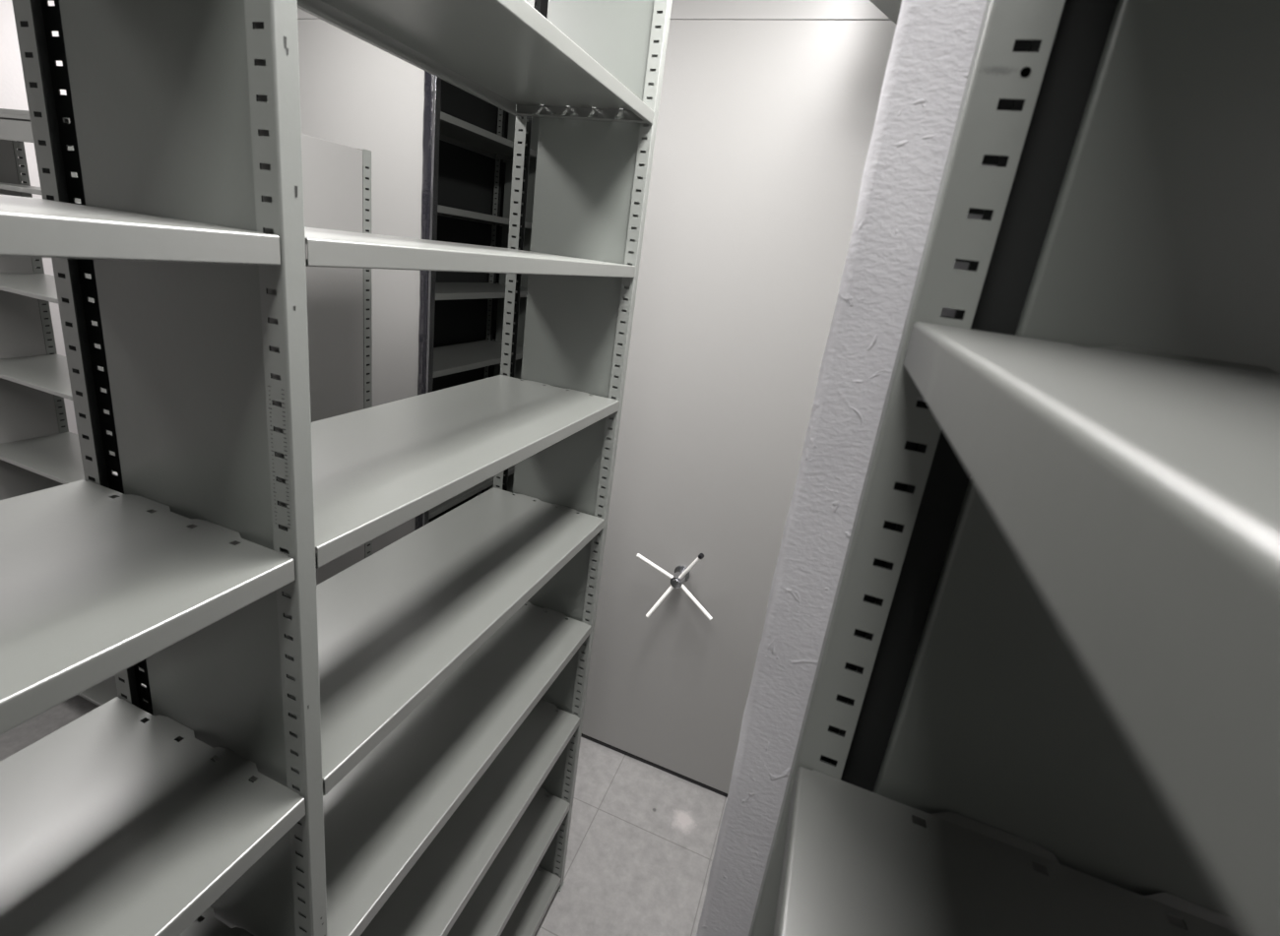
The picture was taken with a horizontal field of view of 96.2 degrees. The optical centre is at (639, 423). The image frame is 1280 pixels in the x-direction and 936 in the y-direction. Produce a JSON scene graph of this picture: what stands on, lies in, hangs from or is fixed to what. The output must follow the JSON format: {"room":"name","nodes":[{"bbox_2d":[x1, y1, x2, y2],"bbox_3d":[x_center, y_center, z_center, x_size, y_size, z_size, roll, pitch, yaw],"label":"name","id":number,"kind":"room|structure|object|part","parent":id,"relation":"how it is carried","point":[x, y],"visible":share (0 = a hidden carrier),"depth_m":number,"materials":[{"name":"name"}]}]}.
{"room":"archive storage room","nodes":[
{"label":"archive storage room","id":0,"kind":"room"},
{"bbox_2d":[0,0,77,434],"bbox_3d":[-3.898,-0.508,1.893,0.100,3.520,9.600,13,17,17],"label":"wall","id":1,"kind":"structure","parent":0,"point":[13,95],"depth_m":2.97,"materials":[{"name":"white paint"}]},
{"bbox_2d":[0,695,727,935],"bbox_3d":[-1.570,1.799,1.573,5.600,0.100,9.600,13,17,17],"label":"floor","id":2,"kind":"structure","parent":0,"point":[643,838],"depth_m":2.36,"materials":[{"name":"tile"}]},
{"bbox_2d":[0,108,372,706],"bbox_3d":[-2.297,0.104,2.369,2.736,2.500,0.308,13,17,17],"label":"shelving","id":3,"kind":"object","parent":2,"relation":"on","point":[38,451],"visible":0.12,"depth_m":2.03,"materials":[{"name":"metal"}]},
{"bbox_3d":[-2.137,-0.839,2.081,0.860,0.016,0.298,13,17,17],"label":"shelf","id":4,"kind":"part","parent":3,"relation":"part of","materials":[{"name":"metal"}]},
{"bbox_3d":[-2.182,-0.506,2.178,0.860,0.016,0.298,13,17,17],"label":"shelf","id":5,"kind":"part","parent":3,"relation":"part of","materials":[{"name":"metal"}]},
{"bbox_3d":[-2.668,-0.004,2.483,0.008,2.446,0.230,13,17,17],"label":"panel","id":6,"kind":"part","parent":3,"relation":"part of","materials":[{"name":"metal"}]},
{"bbox_3d":[-2.226,-0.177,2.274,0.860,0.016,0.298,13,17,17],"label":"shelf","id":7,"kind":"part","parent":3,"relation":"part of","materials":[{"name":"metal"}]},
{"bbox_3d":[-2.633,-0.013,2.614,0.036,2.500,0.039,13,17,17],"label":"post","id":8,"kind":"part","parent":3,"relation":"part of","materials":[{"name":"metal"}]},
{"bbox_3d":[-2.272,0.166,2.374,0.860,0.016,0.298,13,17,17],"label":"shelf","id":9,"kind":"part","parent":3,"relation":"part of","materials":[{"name":"metal"}]},
{"bbox_3d":[-2.406,1.166,2.666,0.860,0.016,0.298,13,17,17],"label":"shelf","id":10,"kind":"part","parent":3,"relation":"part of","materials":[{"name":"metal"}]},
{"bbox_3d":[-1.897,0.235,2.102,0.036,2.500,0.039,13,17,17],"label":"post","id":11,"kind":"part","parent":3,"relation":"part of","materials":[{"name":"metal"}]},
{"bbox_3d":[-1.031,0.370,1.957,0.008,2.446,0.230,13,17,17],"label":"panel","id":12,"kind":"part","parent":3,"relation":"part of","materials":[{"name":"metal"}]},
{"bbox_3d":[-0.995,0.360,2.088,0.036,2.500,0.039,13,17,17],"label":"post","id":13,"kind":"part","parent":3,"relation":"part of","materials":[{"name":"metal"}]},
{"bbox_2d":[0,0,672,935],"bbox_3d":[-0.626,0.422,0.859,0.403,3.160,2.061,13,17,17],"label":"shelving","id":14,"kind":"object","parent":2,"relation":"on","point":[389,744],"visible":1,"depth_m":0.80,"materials":[{"name":"metal"}]},
{"bbox_3d":[-0.800,0.386,0.901,0.039,3.160,0.036,13,17,17],"label":"post","id":15,"kind":"part","parent":14,"relation":"part of","materials":[{"name":"metal"}]},
{"bbox_3d":[-0.716,-0.112,0.203,0.394,0.030,0.986,13,17,17],"label":"shelf","id":16,"kind":"part","parent":14,"relation":"part of","materials":[{"name":"metal"}]},
{"bbox_3d":[-0.763,0.240,0.305,0.394,0.030,0.986,13,17,17],"label":"shelf","id":17,"kind":"part","parent":14,"relation":"part of","materials":[{"name":"metal"}]},
{"bbox_3d":[-0.810,0.592,0.408,0.394,0.030,0.986,13,17,17],"label":"shelf","id":18,"kind":"part","parent":14,"relation":"part of","materials":[{"name":"metal"}]},
{"bbox_3d":[-0.599,0.413,0.828,0.323,3.100,0.004,13,17,17],"label":"panel","id":19,"kind":"part","parent":14,"relation":"part of","materials":[{"name":"metal"}]},
{"bbox_3d":[-0.858,0.947,0.511,0.394,0.030,0.986,13,17,17],"label":"shelf","id":20,"kind":"part","parent":14,"relation":"part of","materials":[{"name":"metal"}]},
{"bbox_3d":[-0.461,0.463,0.792,0.039,3.160,0.036,13,17,17],"label":"post","id":21,"kind":"part","parent":14,"relation":"part of","materials":[{"name":"metal"}]},
{"bbox_3d":[-0.368,-0.334,1.127,0.394,0.030,1.013,13,17,17],"label":"shelf","id":22,"kind":"part","parent":14,"relation":"part of","materials":[{"name":"metal"}]},
{"bbox_3d":[-0.415,0.017,1.229,0.394,0.030,1.013,13,17,17],"label":"shelf","id":23,"kind":"part","parent":14,"relation":"part of","materials":[{"name":"metal"}]},
{"bbox_3d":[-0.462,0.369,1.332,0.394,0.030,1.013,13,17,17],"label":"shelf","id":24,"kind":"part","parent":14,"relation":"part of","materials":[{"name":"metal"}]},
{"bbox_3d":[-0.510,0.724,1.435,0.394,0.030,1.013,13,17,17],"label":"shelf","id":25,"kind":"part","parent":14,"relation":"part of","materials":[{"name":"metal"}]},
{"bbox_3d":[-0.556,1.069,1.536,0.394,0.030,1.013,13,17,17],"label":"shelf","id":26,"kind":"part","parent":14,"relation":"part of","materials":[{"name":"metal"}]},
{"bbox_3d":[-0.320,-0.688,1.024,0.394,0.030,1.013,13,17,17],"label":"shelf","id":27,"kind":"part","parent":14,"relation":"part of","materials":[{"name":"metal"}]},
{"bbox_3d":[-0.604,1.424,1.640,0.394,0.030,1.013,13,17,17],"label":"shelf","id":28,"kind":"part","parent":14,"relation":"part of","materials":[{"name":"metal"}]},
{"bbox_3d":[-0.447,0.160,1.838,0.039,3.160,0.036,13,17,17],"label":"post","id":29,"kind":"part","parent":14,"relation":"part of","materials":[{"name":"metal"}]},
{"bbox_3d":[-0.650,1.768,1.740,0.394,0.030,1.013,13,17,17],"label":"shelf","id":30,"kind":"part","parent":14,"relation":"part of","materials":[{"name":"metal"}]},
{"bbox_3d":[-0.246,0.188,1.764,0.323,3.100,0.004,13,17,17],"label":"panel","id":31,"kind":"part","parent":14,"relation":"part of","materials":[{"name":"metal"}]},
{"bbox_3d":[-0.109,0.237,1.729,0.039,3.160,0.036,13,17,17],"label":"post","id":32,"kind":"part","parent":14,"relation":"part of","materials":[{"name":"metal"}]},
{"bbox_2d":[297,7,539,554],"bbox_3d":[-0.963,-0.656,3.859,0.880,3.460,2.421,13,17,17],"label":"shelving","id":33,"kind":"object","parent":2,"relation":"on","point":[442,155],"visible":0.19,"depth_m":2.66,"materials":[{"name":"metal"}]},
{"bbox_3d":[-1.175,-1.867,2.352,0.855,0.371,0.022,13,17,17],"label":"header panel","id":34,"kind":"part","parent":33,"relation":"part of","materials":[{"name":"metal"}]},
{"bbox_3d":[-1.394,-0.234,2.828,0.855,3.058,0.022,13,17,17],"label":"panel","id":35,"kind":"part","parent":33,"relation":"part of","materials":[{"name":"metal"}]},
{"bbox_3d":[-0.989,-0.135,2.694,0.012,3.068,0.032,13,17,17],"label":"edge trim","id":36,"kind":"part","parent":33,"relation":"part of","materials":[{"name":"metal"}]},
{"bbox_3d":[-1.087,0.324,3.412,0.394,0.030,1.023,13,17,17],"label":"shelf","id":37,"kind":"part","parent":33,"relation":"part of","materials":[{"name":"metal"}]},
{"bbox_3d":[-0.992,-0.377,3.207,0.394,0.030,1.023,13,17,17],"label":"shelf","id":38,"kind":"part","parent":33,"relation":"part of","materials":[{"name":"metal"}]},
{"bbox_3d":[-0.946,-0.723,3.106,0.394,0.030,1.023,13,17,17],"label":"shelf","id":39,"kind":"part","parent":33,"relation":"part of","materials":[{"name":"metal"}]},
{"bbox_3d":[-0.897,-1.085,3.001,0.394,0.030,1.023,13,17,17],"label":"shelf","id":40,"kind":"part","parent":33,"relation":"part of","materials":[{"name":"metal"}]},
{"bbox_3d":[-0.850,-1.437,2.898,0.394,0.030,1.023,13,17,17],"label":"shelf","id":41,"kind":"part","parent":33,"relation":"part of","materials":[{"name":"metal"}]},
{"bbox_3d":[-0.991,-0.471,3.752,0.039,3.160,0.036,13,17,17],"label":"post","id":42,"kind":"part","parent":33,"relation":"part of","materials":[{"name":"metal"}]},
{"bbox_3d":[-0.790,-0.444,3.678,0.323,3.100,0.004,13,17,17],"label":"panel","id":43,"kind":"part","parent":33,"relation":"part of","materials":[{"name":"metal"}]},
{"bbox_2d":[580,0,896,797],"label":"door","id":44,"kind":"structure","parent":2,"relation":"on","point":[768,108],"depth_m":2.16,"materials":[{"name":"metal"}]},
{"bbox_3d":[0.065,0.586,2.353,0.172,0.097,0.016,8,16,2],"label":"arm","id":45,"kind":"part","parent":44,"relation":"part of","materials":[{"name":"white metal"}]},
{"bbox_3d":[0.087,0.730,2.379,0.108,0.166,0.016,5,16,-10],"label":"arm","id":46,"kind":"part","parent":44,"relation":"part of","materials":[{"name":"white metal"}]},
{"bbox_3d":[0.197,0.581,2.304,0.016,0.150,0.098,-7,22,-41],"label":"arm","id":47,"kind":"part","parent":44,"relation":"part of","materials":[{"name":"white metal"}]},
{"bbox_3d":[0.224,0.718,2.325,0.172,0.097,0.016,18,19,33],"label":"arm","id":48,"kind":"part","parent":44,"relation":"part of","materials":[{"name":"white metal"}]},
{"bbox_3d":[0.590,-1.464,1.784,1.190,0.371,0.022,13,17,17],"label":"header panel","id":49,"kind":"part","parent":44,"relation":"part of","materials":[{"name":"metal"}]},
{"bbox_2d":[748,0,1279,935],"bbox_3d":[0.121,0.757,0.053,0.448,3.160,1.066,13,17,17],"label":"shelving","id":50,"kind":"object","parent":2,"relation":"on","point":[1044,700],"visible":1,"depth_m":0.34,"materials":[{"name":"metal"}]},
{"bbox_3d":[0.109,0.600,0.585,0.041,3.160,0.036,13,17,17],"label":"post","id":51,"kind":"part","parent":50,"relation":"part of","materials":[{"name":"metal"}]},
{"bbox_3d":[0.162,0.456,-0.034,0.434,0.033,1.017,13,17,17],"label":"shelf","id":52,"kind":"part","parent":50,"relation":"part of","materials":[{"name":"metal"}]},
{"bbox_3d":[0.209,0.101,-0.138,0.434,0.033,1.017,13,17,17],"label":"shelf","id":53,"kind":"part","parent":50,"relation":"part of","materials":[{"name":"metal"}]},
{"bbox_2d":[534,0,548,18],"bbox_3d":[-1.108,-1.648,0.567,5.600,0.100,9.600,13,17,17],"label":"ceiling","id":54,"kind":"structure","parent":0,"point":[544,3],"depth_m":3.12,"materials":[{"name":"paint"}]},
{"bbox_2d":[869,0,901,24],"bbox_3d":[0.769,-1.308,1.380,0.505,0.520,0.250,-8,22,-43],"label":"steel trunking","id":55,"kind":"object","parent":54,"relation":"attached to","point":[890,8],"visible":0.08,"depth_m":1.50,"materials":[{"name":"metal"}]},
{"bbox_2d":[695,0,996,935],"bbox_3d":[0.315,0.424,0.635,0.414,3.520,0.250,13,17,17],"label":"wall","id":56,"kind":"structure","parent":0,"point":[933,44],"depth_m":0.45,"materials":[{"name":"paint"}]}
]}

